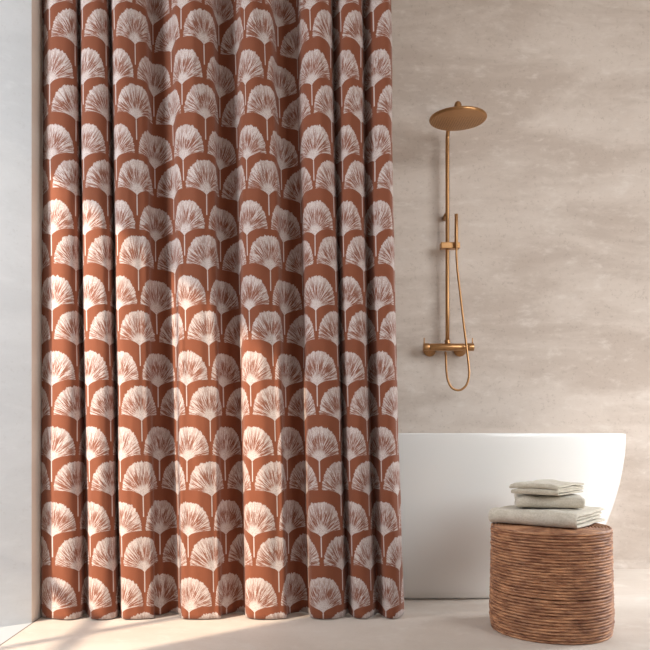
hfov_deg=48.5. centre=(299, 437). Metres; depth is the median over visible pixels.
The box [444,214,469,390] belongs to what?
shower hose
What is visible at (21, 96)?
wall
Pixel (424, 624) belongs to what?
floor
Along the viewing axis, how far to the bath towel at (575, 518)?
2.23 m
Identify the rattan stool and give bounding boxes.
[489,522,614,644]
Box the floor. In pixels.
[0,569,649,649]
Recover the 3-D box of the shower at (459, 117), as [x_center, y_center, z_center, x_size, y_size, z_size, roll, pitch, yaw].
[0.670,-0.902,3.135,0.240,1.051,0.401,0,0,0]
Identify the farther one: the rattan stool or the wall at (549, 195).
the wall at (549, 195)
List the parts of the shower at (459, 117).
mixer knob, spray plate, mixer knob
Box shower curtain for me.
[41,0,403,619]
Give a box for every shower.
[423,101,486,356]
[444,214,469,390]
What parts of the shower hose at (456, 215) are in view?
handle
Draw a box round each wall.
[0,0,42,626]
[391,0,649,568]
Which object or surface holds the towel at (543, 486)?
on the hand towel at (521, 500)
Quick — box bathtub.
[398,433,625,598]
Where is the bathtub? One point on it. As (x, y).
(450, 483)
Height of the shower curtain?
2.416 m
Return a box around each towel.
[488,505,605,528]
[509,479,583,495]
[514,493,584,507]
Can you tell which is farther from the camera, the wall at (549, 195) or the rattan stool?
the wall at (549, 195)
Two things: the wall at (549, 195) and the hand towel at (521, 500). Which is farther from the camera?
the wall at (549, 195)

